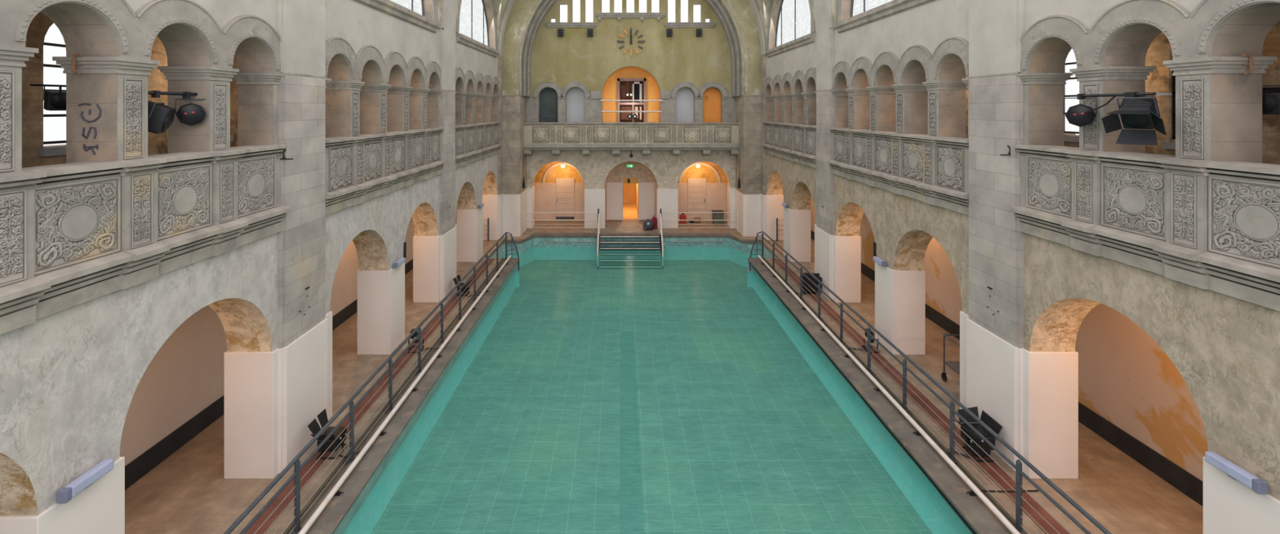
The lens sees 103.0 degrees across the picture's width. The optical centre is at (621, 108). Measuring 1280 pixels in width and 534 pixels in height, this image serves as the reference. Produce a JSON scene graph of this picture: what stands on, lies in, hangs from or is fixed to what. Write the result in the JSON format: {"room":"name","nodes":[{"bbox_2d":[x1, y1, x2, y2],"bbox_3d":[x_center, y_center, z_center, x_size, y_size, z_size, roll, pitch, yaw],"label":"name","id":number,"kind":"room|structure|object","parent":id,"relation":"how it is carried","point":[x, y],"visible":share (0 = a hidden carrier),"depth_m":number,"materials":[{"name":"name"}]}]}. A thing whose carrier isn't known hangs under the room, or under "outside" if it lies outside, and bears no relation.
{"room":"indoor swimming pool","nodes":[
{"label":"indoor swimming pool","id":0,"kind":"room"},
{"bbox_2d":[22,12,457,466],"bbox_3d":[-8.135,2.225,14.250,0.350,7.750,27.500,0,0,0],"label":"wall","id":1,"kind":"structure","parent":0,"point":[185,375],"depth_m":8.90,"materials":[{"name":"paint"}]},
{"bbox_2d":[39,23,66,156],"bbox_3d":[-7.990,-0.370,7.550,0.180,2.060,1.200,0,0,0],"label":"window","id":2,"kind":"structure","parent":1,"relation":"in","point":[54,122],"depth_m":7.20,"materials":[{"name":"white glass"}]},
{"bbox_2d":[124,258,413,489],"bbox_3d":[-7.944,5.915,14.050,0.029,0.370,27.100,0,0,0],"label":"baseboard","id":3,"kind":"structure","parent":1,"relation":"attached to","point":[139,467],"depth_m":9.17,"materials":[{"name":"black wood"}]},
{"bbox_2d":[0,0,498,533],"bbox_3d":[-6.143,0.225,12.930,0.815,11.750,22.800,0,0,0],"label":"wall","id":4,"kind":"structure","parent":0,"point":[70,377],"depth_m":7.41,"materials":[{"name":"paint"}]},
{"bbox_2d":[56,458,113,502],"bbox_3d":[-5.684,3.953,5.400,0.112,0.155,0.500,0,0,0],"label":"lamp","id":5,"kind":"object","parent":4,"relation":"attached to","point":[64,495],"visible":1,"depth_m":5.34,"materials":[{"name":"purple plastic"}]},
{"bbox_2d":[277,0,327,473],"bbox_3d":[-5.850,1.770,9.150,0.440,8.660,1.300,0,0,0],"label":"stone pilaster","id":6,"kind":"object","parent":4,"relation":"attached to","point":[302,322],"visible":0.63,"depth_m":9.02,"materials":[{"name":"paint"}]},
{"bbox_2d":[352,0,439,33],"bbox_3d":[-5.860,-3.920,12.950,0.500,3.200,5.720,0,0,0],"label":"window","id":7,"kind":"structure","parent":4,"relation":"in","point":[411,11],"depth_m":13.88,"materials":[{"name":"glass"}]},
{"bbox_2d":[393,257,404,267],"bbox_3d":[-5.684,3.953,13.000,0.112,0.155,0.500,0,0,0],"label":"lamp","id":8,"kind":"object","parent":4,"relation":"attached to","point":[402,260],"visible":1,"depth_m":12.90,"materials":[{"name":"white plastic"}]},
{"bbox_2d":[439,27,456,301],"bbox_3d":[-5.850,1.770,16.750,0.440,8.660,1.300,0,0,0],"label":"stone pilaster","id":9,"kind":"object","parent":4,"relation":"attached to","point":[447,228],"visible":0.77,"depth_m":16.57,"materials":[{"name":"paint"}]},
{"bbox_2d":[456,0,498,57],"bbox_3d":[-5.860,-3.920,20.550,0.500,3.200,5.720,0,0,0],"label":"window","id":10,"kind":"structure","parent":4,"relation":"in","point":[472,27],"depth_m":20.87,"materials":[{"name":"glass"}]},
{"bbox_2d":[622,183,638,219],"bbox_3d":[0.505,4.800,30.450,1.430,2.800,5.500,0,0,0],"label":"doorway","id":11,"kind":"structure","parent":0,"point":[630,191],"depth_m":32.04,"materials":[{"name":"paint"}]},
{"bbox_2d":[526,0,735,228],"bbox_3d":[0.490,-0.700,26.205,11.000,13.600,0.690,0,0,0],"label":"wall","id":12,"kind":"structure","parent":0,"point":[575,56],"depth_m":25.90,"materials":[{"name":"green paint"}]},
{"bbox_2d":[539,88,557,122],"bbox_3d":[-3.730,0.362,26.210,0.970,2.855,0.080,0,0,0],"label":"door","id":13,"kind":"structure","parent":12,"relation":"in","point":[548,96],"depth_m":26.20,"materials":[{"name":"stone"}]},
{"bbox_2d":[557,28,564,36],"bbox_3d":[-3.079,-3.830,25.769,0.280,0.380,0.262,0,0,0],"label":"loudspeaker","id":14,"kind":"object","parent":12,"relation":"attached to","point":[560,31],"visible":1,"depth_m":25.65,"materials":[{"name":"black paint"}]},
{"bbox_2d":[560,4,567,22],"bbox_3d":[-2.950,-4.850,26.165,0.420,0.960,0.030,0,0,0],"label":"window","id":15,"kind":"structure","parent":12,"relation":"in","point":[563,8],"depth_m":26.15,"materials":[{"name":"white glass"}]},
{"bbox_2d":[566,88,585,122],"bbox_3d":[-2.340,0.362,26.205,0.970,2.855,0.090,0,0,0],"label":"door","id":16,"kind":"structure","parent":12,"relation":"in","point":[575,97],"depth_m":26.20,"materials":[{"name":"grey metal"}]},
{"bbox_2d":[573,0,580,22],"bbox_3d":[-2.300,-5.090,26.165,0.420,1.440,0.030,0,0,0],"label":"window","id":17,"kind":"structure","parent":12,"relation":"in","point":[576,3],"depth_m":26.15,"materials":[{"name":"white glass"}]},
{"bbox_2d":[585,0,593,22],"bbox_3d":[-1.640,-5.240,26.165,0.420,1.740,0.030,0,0,0],"label":"window","id":18,"kind":"structure","parent":12,"relation":"in","point":[588,3],"depth_m":26.15,"materials":[{"name":"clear glass"}]},
{"bbox_2d":[601,0,609,12],"bbox_3d":[-0.800,-5.835,26.165,0.420,1.950,0.030,0,0,0],"label":"window","id":19,"kind":"structure","parent":12,"relation":"in","point":[605,3],"depth_m":26.15,"materials":[{"name":"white glass"}]},
{"bbox_2d":[613,0,622,12],"bbox_3d":[-0.170,-5.835,26.165,0.420,1.950,0.030,0,0,0],"label":"window","id":20,"kind":"structure","parent":12,"relation":"in","point":[617,3],"depth_m":26.15,"materials":[{"name":"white glass"}]},
{"bbox_2d":[626,0,634,12],"bbox_3d":[0.460,-5.835,26.165,0.420,1.950,0.030,0,0,0],"label":"window","id":21,"kind":"structure","parent":12,"relation":"in","point":[629,3],"depth_m":26.15,"materials":[{"name":"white glass"}]},
{"bbox_2d":[533,81,728,98],"bbox_3d":[0.455,-0.935,25.852,9.909,0.870,0.095,0,0,0],"label":"trim","id":22,"kind":"structure","parent":12,"relation":"attached to","point":[561,93],"depth_m":25.83,"materials":[{"name":"grey stone"}]},
{"bbox_2d":[546,12,715,27],"bbox_3d":[0.465,-4.485,25.810,8.550,0.730,0.180,0,0,0],"label":"trim","id":23,"kind":"structure","parent":12,"relation":"attached to","point":[599,15],"depth_m":25.76,"materials":[{"name":"grey stone"}]},
{"bbox_2d":[617,27,644,56],"bbox_3d":[0.490,-3.390,25.860,1.440,1.440,0.080,0,0,0],"label":"wall clock","id":24,"kind":"object","parent":12,"relation":"attached to","point":[624,31],"visible":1,"depth_m":25.85,"materials":[{"name":"brown metal"}]},
{"bbox_2d":[523,122,739,155],"bbox_3d":[0.490,1.535,25.494,10.680,1.690,0.808,0,0,0],"label":"balcony","id":25,"kind":"object","parent":12,"relation":"attached to","point":[706,137],"visible":1,"depth_m":25.19,"materials":[{"name":"stone"}]},
{"bbox_2d":[600,99,662,112],"bbox_3d":[0.525,-0.120,25.850,3.170,0.644,0.084,0,0,0],"label":"bars","id":26,"kind":"object","parent":12,"relation":"attached to","point":[601,100],"visible":1,"depth_m":25.82,"materials":[{"name":"metal"}]},
{"bbox_2d":[502,0,760,96],"bbox_3d":[0.490,-4.250,25.032,12.600,7.300,1.735,0,0,0],"label":"arch","id":27,"kind":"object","parent":12,"relation":"attached to","point":[737,19],"depth_m":24.22,"materials":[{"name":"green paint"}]},
{"bbox_2d":[639,0,646,12],"bbox_3d":[1.100,-5.835,26.165,0.420,1.950,0.030,0,0,0],"label":"window","id":28,"kind":"structure","parent":12,"relation":"in","point":[642,3],"depth_m":26.15,"materials":[{"name":"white glass"}]},
{"bbox_2d":[651,0,658,12],"bbox_3d":[1.740,-5.835,26.165,0.420,1.950,0.030,0,0,0],"label":"window","id":29,"kind":"structure","parent":12,"relation":"in","point":[655,3],"depth_m":26.15,"materials":[{"name":"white glass"}]},
{"bbox_2d":[666,28,672,36],"bbox_3d":[2.434,-3.830,25.769,0.280,0.380,0.262,0,0,0],"label":"loudspeaker","id":30,"kind":"object","parent":12,"relation":"attached to","point":[668,31],"visible":1,"depth_m":25.65,"materials":[{"name":"black paint"}]},
{"bbox_2d":[667,0,675,22],"bbox_3d":[2.570,-5.240,26.165,0.420,1.740,0.030,0,0,0],"label":"window","id":31,"kind":"structure","parent":12,"relation":"in","point":[671,3],"depth_m":26.15,"materials":[{"name":"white glass"}]},
{"bbox_2d":[680,0,688,22],"bbox_3d":[3.220,-5.090,26.165,0.420,1.440,0.030,0,0,0],"label":"window","id":32,"kind":"structure","parent":12,"relation":"in","point":[684,3],"depth_m":26.15,"materials":[{"name":"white glass"}]},
{"bbox_2d":[675,88,693,122],"bbox_3d":[3.250,0.362,26.205,0.970,2.855,0.090,0,0,0],"label":"door","id":33,"kind":"structure","parent":12,"relation":"in","point":[684,96],"depth_m":26.20,"materials":[{"name":"grey metal"}]},
{"bbox_2d":[693,4,700,22],"bbox_3d":[3.870,-4.850,26.165,0.420,0.960,0.030,0,0,0],"label":"window","id":34,"kind":"structure","parent":12,"relation":"in","point":[696,8],"depth_m":26.15,"materials":[{"name":"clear glass"}]},
{"bbox_2d":[702,88,720,122],"bbox_3d":[4.640,0.362,26.217,0.970,2.855,0.066,0,0,0],"label":"door","id":35,"kind":"structure","parent":12,"relation":"in","point":[711,96],"depth_m":26.20,"materials":[{"name":"orange paint"}]},
{"bbox_2d":[602,66,660,122],"bbox_3d":[0.510,-0.205,26.801,3.060,3.990,0.898,0,0,0],"label":"wall","id":36,"kind":"structure","parent":0,"point":[610,90],"depth_m":27.10,"materials":[{"name":"orange paint"}]},
{"bbox_2d":[617,78,645,122],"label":"door","id":37,"kind":"structure","parent":36,"relation":"in","point":[637,86],"depth_m":27.15,"materials":[{"name":"brown wood"}]},
{"bbox_2d":[603,66,659,122],"bbox_3d":[0.490,-0.350,28.450,3.400,4.300,2.300,0,0,0],"label":"wall","id":38,"kind":"structure","parent":0,"point":[629,83],"depth_m":29.50,"materials":[{"name":"paint"}]},
{"bbox_2d":[435,0,838,55],"bbox_3d":[0.490,-5.429,16.445,13.620,5.818,15.690,0,0,0],"label":"ceiling","id":39,"kind":"structure","parent":0,"point":[824,11],"depth_m":17.60,"materials":[{"name":"paint"}]},
{"bbox_2d":[533,161,784,220],"bbox_3d":[0.490,4.075,27.820,17.400,4.050,0.360,0,0,0],"label":"wall","id":40,"kind":"structure","parent":0,"point":[544,184],"depth_m":27.67,"materials":[{"name":"paint"}]},
{"bbox_2d":[555,177,574,218],"bbox_3d":[-3.060,4.900,27.609,1.000,2.200,0.122,0,0,0],"label":"door","id":41,"kind":"structure","parent":40,"relation":"in","point":[565,187],"depth_m":27.62,"materials":[{"name":"beige wood"}]},
{"bbox_2d":[606,178,622,220],"bbox_3d":[-0.370,4.945,27.590,0.880,2.250,0.100,0,0,0],"label":"door","id":42,"kind":"structure","parent":40,"relation":"in","point":[614,189],"depth_m":27.56,"materials":[{"name":"wood"}]},
{"bbox_2d":[622,177,638,183],"bbox_3d":[0.505,3.930,27.630,0.830,0.300,0.100,0,0,0],"label":"trim","id":43,"kind":"structure","parent":40,"relation":"attached to","point":[633,180],"depth_m":27.64,"materials":[{"name":"orange paint"}]},
{"bbox_2d":[638,178,654,220],"bbox_3d":[1.370,4.945,27.590,0.880,2.250,0.100,0,0,0],"label":"door","id":44,"kind":"structure","parent":40,"relation":"in","point":[646,189],"depth_m":27.56,"materials":[{"name":"wood"}]},
{"bbox_2d":[688,177,706,218],"bbox_3d":[4.110,4.900,27.609,1.000,2.200,0.122,0,0,0],"label":"door","id":45,"kind":"structure","parent":40,"relation":"in","point":[696,186],"depth_m":27.62,"materials":[{"name":"beige wood"}]},
{"bbox_2d":[124,219,1203,533],"bbox_3d":[0.490,6.170,12.500,17.400,0.140,31.000,0,0,0],"label":"floor","id":46,"kind":"structure","parent":0,"point":[188,492],"depth_m":8.54,"materials":[{"name":"tile"}]},
{"bbox_2d":[497,54,526,239],"bbox_3d":[-5.310,1.770,24.800,1.000,8.660,2.160,0,0,0],"label":"pier","id":47,"kind":"object","parent":46,"relation":"on","point":[512,108],"visible":0.83,"depth_m":24.22,"materials":[{"name":"stone"}]},
{"bbox_2d":[524,208,599,231],"bbox_3d":[-2.953,5.527,25.200,3.715,1.145,0.090,0,0,0],"label":"railing","id":48,"kind":"object","parent":46,"relation":"on","point":[597,212],"visible":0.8,"depth_m":25.19,"materials":[{"name":"metal"}]},
{"bbox_2d":[643,218,653,230],"bbox_3d":[1.350,5.827,25.570,0.500,0.545,0.280,0,0,0],"label":"round fan","id":49,"kind":"object","parent":46,"relation":"on","point":[647,224],"visible":1,"depth_m":25.49,"materials":[{"name":"plastic"}]},
{"bbox_2d":[333,237,977,533],"bbox_3d":[0.490,6.695,11.050,12.400,1.190,27.100,0,0,0],"label":"basin","id":50,"kind":"object","parent":46,"relation":"in","point":[684,397],"visible":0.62,"depth_m":11.65,"materials":[{"name":"blue tile"}]},
{"bbox_2d":[546,240,597,242],"bbox_3d":[-2.385,6.400,24.459,2.450,0.044,0.082,0,0,0],"label":"pipe","id":51,"kind":"object","parent":50,"relation":"attached to","point":[546,241],"visible":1,"depth_m":24.43,"materials":[{"name":"metal"}]},
{"bbox_2d":[596,213,663,269],"bbox_3d":[0.400,6.195,23.850,3.016,2.270,1.880,0,0,0],"label":"stairs","id":52,"kind":"structure","parent":50,"relation":"on","point":[660,242],"depth_m":23.74,"materials":[{"name":"metal"}]},
{"bbox_2d":[282,257,1027,533],"bbox_3d":[0.490,6.167,9.175,10.700,0.146,23.150,0,0,0],"label":"trim","id":53,"kind":"structure","parent":50,"relation":"attached to","point":[994,502],"depth_m":9.75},
{"bbox_2d":[300,232,1012,533],"bbox_3d":[0.490,6.162,11.260,11.940,0.136,27.320,0,0,0],"label":"coping","id":54,"kind":"object","parent":50,"relation":"attached to","point":[973,509],"visible":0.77,"depth_m":10.13,"materials":[{"name":"stone"}]},
{"bbox_2d":[223,231,519,533],"bbox_3d":[-4.447,5.806,11.118,0.586,1.588,19.236,0,0,0],"label":"railing","id":55,"kind":"object","parent":54,"relation":"on","point":[295,461],"visible":0.87,"depth_m":8.81,"materials":[{"name":"metal"}]},
{"bbox_2d":[297,254,511,533],"bbox_3d":[-4.464,6.011,11.050,0.152,0.169,19.100,0,0,0],"label":"pipe","id":56,"kind":"object","parent":54,"relation":"on","point":[334,491],"visible":1,"depth_m":9.52,"materials":[{"name":"metal"}]},
{"bbox_2d":[757,254,1020,533],"bbox_3d":[5.524,6.011,11.050,0.152,0.169,19.100,0,0,0],"label":"pipe","id":57,"kind":"object","parent":54,"relation":"on","point":[975,491],"visible":1,"depth_m":9.53,"materials":[{"name":"paint"}]},
{"bbox_2d":[749,231,1111,533],"bbox_3d":[5.507,5.791,11.118,0.586,1.618,19.236,0,0,0],"label":"railing","id":58,"kind":"object","parent":54,"relation":"on","point":[1018,466],"visible":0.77,"depth_m":8.87,"materials":[{"name":"metal"}]},
{"bbox_2d":[673,240,724,242],"bbox_3d":[3.715,6.400,24.459,2.450,0.044,0.082,0,0,0],"label":"pipe","id":59,"kind":"object","parent":50,"relation":"attached to","point":[673,241],"visible":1,"depth_m":24.43,"materials":[{"name":"metal"}]},
{"bbox_2d":[752,266,976,533],"bbox_3d":[5.175,6.224,9.000,0.056,0.050,22.000,0,0,0],"label":"cable","id":60,"kind":"object","parent":50,"relation":"attached to","point":[933,483],"visible":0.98,"depth_m":9.85,"materials":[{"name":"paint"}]},
{"bbox_2d":[244,258,1070,533],"bbox_3d":[0.490,6.101,9.125,11.880,0.017,23.050,0,0,0],"label":"strip","id":61,"kind":"object","parent":46,"relation":"on","point":[1046,526],"visible":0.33,"depth_m":10.02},
{"bbox_2d":[307,408,360,458],"bbox_3d":[-4.981,5.780,8.993,0.907,0.619,0.554,0,0,0],"label":"floodlight","id":62,"kind":"object","parent":61,"relation":"on","point":[313,426],"visible":0.76,"depth_m":8.92,"materials":[{"name":"black paint"}]},
{"bbox_2d":[407,328,439,352],"bbox_3d":[-4.976,5.843,12.869,0.815,0.492,0.343,0,0,-5],"label":"floodlight","id":63,"kind":"object","parent":61,"relation":"on","point":[415,334],"visible":0.62,"depth_m":12.82,"materials":[{"name":"black paint"}]},
{"bbox_2d":[453,274,481,297],"bbox_3d":[-5.016,5.811,16.654,0.906,0.557,0.506,0,0,8],"label":"floodlight","id":64,"kind":"object","parent":61,"relation":"on","point":[458,277],"visible":0.67,"depth_m":16.59,"materials":[{"name":"black paint"}]},
{"bbox_2d":[794,272,822,294],"bbox_3d":[6.108,5.752,16.844,0.985,0.680,0.511,0,0,0],"label":"floodlight","id":65,"kind":"object","parent":61,"relation":"on","point":[815,289],"visible":0.65,"depth_m":16.68,"materials":[{"name":"black paint"}]},
{"bbox_2d":[846,328,880,352],"bbox_3d":[6.095,5.843,12.850,0.814,0.492,0.343,0,0,0],"label":"floodlight","id":66,"kind":"object","parent":61,"relation":"on","point":[872,332],"visible":0.45,"depth_m":12.83,"materials":[{"name":"black paint"}]},
{"bbox_2d":[946,406,1003,462],"bbox_3d":[6.122,5.759,8.941,0.826,0.660,0.666,0,0,0],"label":"floodlight","id":67,"kind":"object","parent":61,"relation":"on","point":[985,418],"visible":0.82,"depth_m":8.89,"materials":[{"name":"black paint"}]},
{"bbox_2d":[680,211,686,223],"bbox_3d":[3.270,5.795,27.000,0.340,0.610,0.200,0,0,0],"label":"can","id":68,"kind":"object","parent":46,"relation":"on","point":[682,216],"visible":0.86,"depth_m":26.90,"materials":[{"name":"red plastic"}]},
{"bbox_2d":[659,208,737,231],"bbox_3d":[3.848,5.527,25.200,3.885,1.145,0.090,0,0,0],"label":"railing","id":69,"kind":"object","parent":46,"relation":"on","point":[660,209],"visible":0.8,"depth_m":25.19,"materials":[{"name":"metal"}]},
{"bbox_2d":[711,209,724,224],"bbox_3d":[5.110,5.760,26.900,0.600,0.680,0.440,0,0,0],"label":"crate","id":70,"kind":"object","parent":46,"relation":"on","point":[715,215],"visible":0.86,"depth_m":26.70,"materials":[{"name":"plastic"}]},
{"bbox_2d":[735,54,765,239],"bbox_3d":[6.290,1.770,24.800,1.000,8.660,2.160,0,0,0],"label":"pier","id":71,"kind":"object","parent":46,"relation":"on","point":[750,109],"visible":0.94,"depth_m":24.22,"materials":[{"name":"stone"}]},
{"bbox_2d":[941,333,959,381],"bbox_3d":[7.590,5.572,10.860,0.790,1.045,1.210,0,0,0],"label":"trolley","id":72,"kind":"object","parent":46,"relation":"on","point":[954,365],"visible":0.26,"depth_m":11.35,"materials":[{"name":"metal"}]},
{"bbox_2d":[945,360,959,373],"bbox_3d":[7.590,5.668,10.860,0.720,0.015,1.060,0,0,0],"label":"shelf","id":73,"kind":"object","parent":72,"relation":"attached to","point":[954,365],"depth_m":11.20,"materials":[{"name":"paint"}]},
{"bbox_2d":[979,489,1038,492],"bbox_3d":[6.165,6.085,8.090,0.951,0.019,0.040,0,0,0],"label":"cable","id":74,"kind":"object","parent":46,"relation":"on","point":[980,490],"visible":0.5,"depth_m":8.09,"materials":[{"name":"black paint"}]},
{"bbox_2d":[764,0,1279,533],"bbox_3d":[7.122,0.225,12.930,0.815,11.750,22.800,0,0,0],"label":"wall","id":75,"kind":"structure","parent":0,"point":[1225,348],"depth_m":8.36,"materials":[{"name":"beige paint"}]},
{"bbox_2d":[764,0,815,57],"bbox_3d":[6.840,-3.920,20.550,0.500,3.200,5.720,0,0,0],"label":"window","id":76,"kind":"structure","parent":75,"relation":"in","point":[795,28],"depth_m":20.78,"materials":[{"name":"glass"}]},
{"bbox_2d":[815,27,834,300],"bbox_3d":[6.830,1.770,16.750,0.440,8.660,1.300,0,0,0],"label":"stone pilaster","id":77,"kind":"object","parent":75,"relation":"attached to","point":[824,228],"visible":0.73,"depth_m":16.52,"materials":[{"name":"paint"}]},
{"bbox_2d":[873,256,886,266],"bbox_3d":[6.664,3.953,13.120,0.112,0.155,0.500,0,0,0],"label":"lamp","id":78,"kind":"object","parent":75,"relation":"attached to","point":[876,259],"visible":1,"depth_m":13.02,"materials":[{"name":"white plastic"}]},
{"bbox_2d":[834,0,935,33],"bbox_3d":[6.840,-3.920,12.950,0.500,3.200,5.720,0,0,0],"label":"window","id":79,"kind":"structure","parent":75,"relation":"in","point":[863,12],"depth_m":13.92,"materials":[{"name":"glass"}]},
{"bbox_2d":[966,0,1023,471],"bbox_3d":[6.830,1.770,9.150,0.440,8.660,1.300,0,0,0],"label":"stone pilaster","id":80,"kind":"object","parent":75,"relation":"attached to","point":[995,321],"visible":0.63,"depth_m":9.00,"materials":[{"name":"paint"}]},
{"bbox_2d":[1204,451,1267,493],"bbox_3d":[6.664,3.953,5.520,0.112,0.155,0.500,0,0,0],"label":"lamp","id":81,"kind":"object","parent":75,"relation":"attached to","point":[1259,486],"visible":1,"depth_m":5.47,"materials":[{"name":"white plastic"}]},
{"bbox_2d":[809,20,1279,481],"bbox_3d":[9.115,2.225,14.250,0.350,7.750,27.500,0,0,0],"label":"wall","id":82,"kind":"structure","parent":0,"point":[1125,377],"depth_m":8.75,"materials":[{"name":"paint"}]},
{"bbox_2d":[810,230,1203,506],"bbox_3d":[8.925,5.915,14.050,0.029,0.370,27.100,0,0,0],"label":"baseboard","id":83,"kind":"structure","parent":82,"relation":"attached to","point":[1184,481],"depth_m":8.92,"materials":[{"name":"black wood"}]},
{"bbox_2d":[1064,48,1079,142],"bbox_3d":[8.970,-0.345,9.900,0.180,2.010,1.100,0,0,0],"label":"window","id":84,"kind":"structure","parent":82,"relation":"in","point":[1072,86],"depth_m":10.19,"materials":[{"name":"glass"}]},
{"bbox_2d":[1162,71,1175,149],"bbox_3d":[8.970,-0.347,7.795,0.180,2.015,1.110,0,0,0],"label":"window","id":85,"kind":"structure","parent":82,"relation":"in","point":[1166,144],"depth_m":8.27,"materials":[{"name":"black paint"}]},
{"bbox_2d":[1262,84,1279,114],"bbox_3d":[7.526,-0.100,5.909,0.318,0.340,0.298,0,0,-21],"label":"floodlight","id":86,"kind":"object","parent":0,"point":[1270,99],"visible":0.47,"depth_m":5.81,"materials":[{"name":"black paint"}]},
{"bbox_3d":[-7.016,1.924,14.250,2.488,0.248,27.500,0,0,0],"label":"trim","id":87,"kind":"structure","parent":0,"visible":0},
{"bbox_2d":[0,0,284,173],"bbox_3d":[-6.055,0.175,5.883,0.740,3.250,5.485,0,0,0],"label":"arcade","id":88,"kind":"object","parent":87,"relation":"on","point":[118,84],"visible":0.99,"depth_m":6.04,"materials":[{"name":"grey stone"}]},
{"bbox_2d":[29,84,66,92],"bbox_3d":[-7.269,-0.261,6.738,0.043,0.093,0.791,0,0,18],"label":"bar","id":89,"kind":"object","parent":88,"relation":"attached to","point":[60,86],"visible":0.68,"depth_m":6.53,"materials":[{"name":"black paint"}]},
{"bbox_2d":[43,86,66,111],"bbox_3d":[-7.364,-0.136,6.655,0.292,0.329,0.281,0,0,32],"label":"floodlight","id":90,"kind":"object","parent":89,"relation":"attached to","point":[54,100],"visible":0.69,"depth_m":6.55,"materials":[{"name":"black paint"}]},
{"bbox_2d":[71,53,83,74],"bbox_3d":[-6.122,-0.500,5.757,0.106,0.231,0.116,0,0,0],"label":"pipe","id":91,"kind":"object","parent":88,"relation":"attached to","point":[74,64],"visible":1,"depth_m":5.71,"materials":[{"name":"metal"}]},
{"bbox_2d":[77,102,102,155],"bbox_3d":[-6.074,0.234,5.809,0.264,0.591,0.020,0,0,0],"label":"graffiti","id":92,"kind":"object","parent":88,"relation":"attached to","point":[83,104],"visible":1,"depth_m":5.80,"materials":[{"name":"paint"}]},
{"bbox_2d":[147,90,197,98],"bbox_3d":[-5.950,-0.182,6.746,0.060,0.090,0.920,0,0,0],"label":"bar","id":93,"kind":"object","parent":88,"relation":"attached to","point":[154,94],"visible":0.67,"depth_m":6.69,"materials":[{"name":"black paint"}]},
{"bbox_2d":[147,100,176,133],"bbox_3d":[-6.075,0.105,6.572,0.446,0.433,0.397,0,0,-29],"label":"floodlight","id":94,"kind":"object","parent":93,"relation":"hanging from","point":[160,116],"visible":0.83,"depth_m":6.49,"materials":[{"name":"black paint"}]},
{"bbox_2d":[174,98,206,125],"bbox_3d":[-5.976,0.053,7.077,0.356,0.373,0.356,0,0,-37],"label":"lamp","id":95,"kind":"object","parent":93,"relation":"hanging from","point":[191,113],"visible":1,"depth_m":6.95,"materials":[{"name":"black paint"}]},
{"bbox_2d":[0,144,290,334],"bbox_3d":[-5.780,1.329,5.350,0.540,1.462,6.400,0,0,0],"label":"stone balustrade","id":96,"kind":"object","parent":87,"relation":"on","point":[75,233],"visible":1,"depth_m":5.76,"materials":[{"name":"grey stone"}]},
{"bbox_2d":[325,36,442,137],"bbox_3d":[-6.055,0.175,12.950,0.740,3.250,6.550,0,0,0],"label":"arcade","id":97,"kind":"object","parent":87,"relation":"on","point":[353,107],"visible":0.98,"depth_m":12.11,"materials":[{"name":"grey stone"}]},
{"bbox_2d":[325,127,446,215],"bbox_3d":[-5.780,1.329,12.950,0.540,1.462,6.400,0,0,0],"label":"stone balustrade","id":98,"kind":"object","parent":87,"relation":"on","point":[359,169],"visible":1,"depth_m":11.82,"materials":[{"name":"grey stone"}]},
{"bbox_2d":[455,67,499,124],"bbox_3d":[-6.055,0.175,20.550,0.740,3.250,6.550,0,0,0],"label":"arcade","id":99,"kind":"object","parent":87,"relation":"on","point":[473,108],"visible":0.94,"depth_m":20.00,"materials":[{"name":"grey stone"}]},
{"bbox_2d":[455,121,502,168],"bbox_3d":[-5.780,1.329,20.550,0.540,1.462,6.400,0,0,0],"label":"stone balustrade","id":100,"kind":"object","parent":87,"relation":"on","point":[475,142],"visible":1,"depth_m":19.72,"materials":[{"name":"stone"}]},
{"bbox_3d":[7.996,1.924,14.250,2.488,0.248,27.500,0,0,0],"label":"trim","id":101,"kind":"structure","parent":0,"visible":0},
{"bbox_2d":[761,121,816,168],"bbox_3d":[6.760,1.329,20.550,0.540,1.462,6.400,0,0,0],"label":"stone balustrade","id":102,"kind":"object","parent":101,"relation":"on","point":[797,143],"visible":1,"depth_m":19.70,"materials":[{"name":"grey stone"}]},
{"bbox_2d":[764,67,816,124],"bbox_3d":[7.035,0.175,20.550,0.740,3.250,6.550,0,0,0],"label":"arcade","id":103,"kind":"object","parent":101,"relation":"on","point":[793,108],"visible":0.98,"depth_m":19.95,"materials":[{"name":"grey stone"}]},
{"bbox_2d":[826,127,968,215],"bbox_3d":[6.760,1.329,12.950,0.540,1.462,6.400,0,0,0],"label":"stone balustrade","id":104,"kind":"object","parent":101,"relation":"on","point":[934,171],"visible":1,"depth_m":11.81,"materials":[{"name":"grey stone"}]},
{"bbox_2d":[831,36,968,139],"bbox_3d":[7.035,0.175,12.950,0.740,3.250,6.550,0,0,0],"label":"arcade","id":105,"kind":"object","parent":101,"relation":"on","point":[934,107],"visible":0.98,"depth_m":12.11,"materials":[{"name":"grey stone"}]},
{"bbox_2d":[1010,144,1279,311],"bbox_3d":[6.760,1.329,5.350,0.540,1.462,6.400,0,0,0],"label":"stone balustrade","id":106,"kind":"object","parent":101,"relation":"on","point":[1213,225],"visible":1,"depth_m":6.19,"materials":[{"name":"grey stone"}]},
{"bbox_2d":[1016,0,1279,163],"bbox_3d":[7.035,0.175,5.883,0.740,3.250,5.485,0,0,0],"label":"arcade","id":107,"kind":"object","parent":101,"relation":"on","point":[1219,106],"visible":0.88,"depth_m":6.17,"materials":[{"name":"grey stone"}]},
{"bbox_2d":[1076,92,1172,113],"bbox_3d":[6.635,-0.068,6.717,0.330,0.278,1.040,0,0,0],"label":"bar","id":108,"kind":"object","parent":107,"relation":"attached to","point":[1080,96],"visible":0.96,"depth_m":6.68,"materials":[{"name":"black paint"}]},
{"bbox_2d":[1062,97,1097,127],"bbox_3d":[6.578,0.053,7.300,0.367,0.418,0.357,0,0,38],"label":"lamp","id":109,"kind":"object","parent":108,"relation":"attached to","point":[1077,115],"visible":0.98,"depth_m":7.18,"materials":[{"name":"black paint"}]},
{"bbox_2d":[1101,96,1166,145],"bbox_3d":[6.400,0.149,6.318,0.626,0.601,0.546,0,0,-30],"label":"floodlight","id":110,"kind":"object","parent":108,"relation":"attached to","point":[1137,112],"visible":1,"depth_m":6.30,"materials":[{"name":"black paint"}]},
{"bbox_2d":[1241,53,1253,74],"bbox_3d":[7.046,-0.500,5.757,0.106,0.231,0.116,0,0,0],"label":"pipe","id":111,"kind":"object","parent":107,"relation":"attached to","point":[1251,64],"visible":1,"depth_m":5.71,"materials":[{"name":"metal"}]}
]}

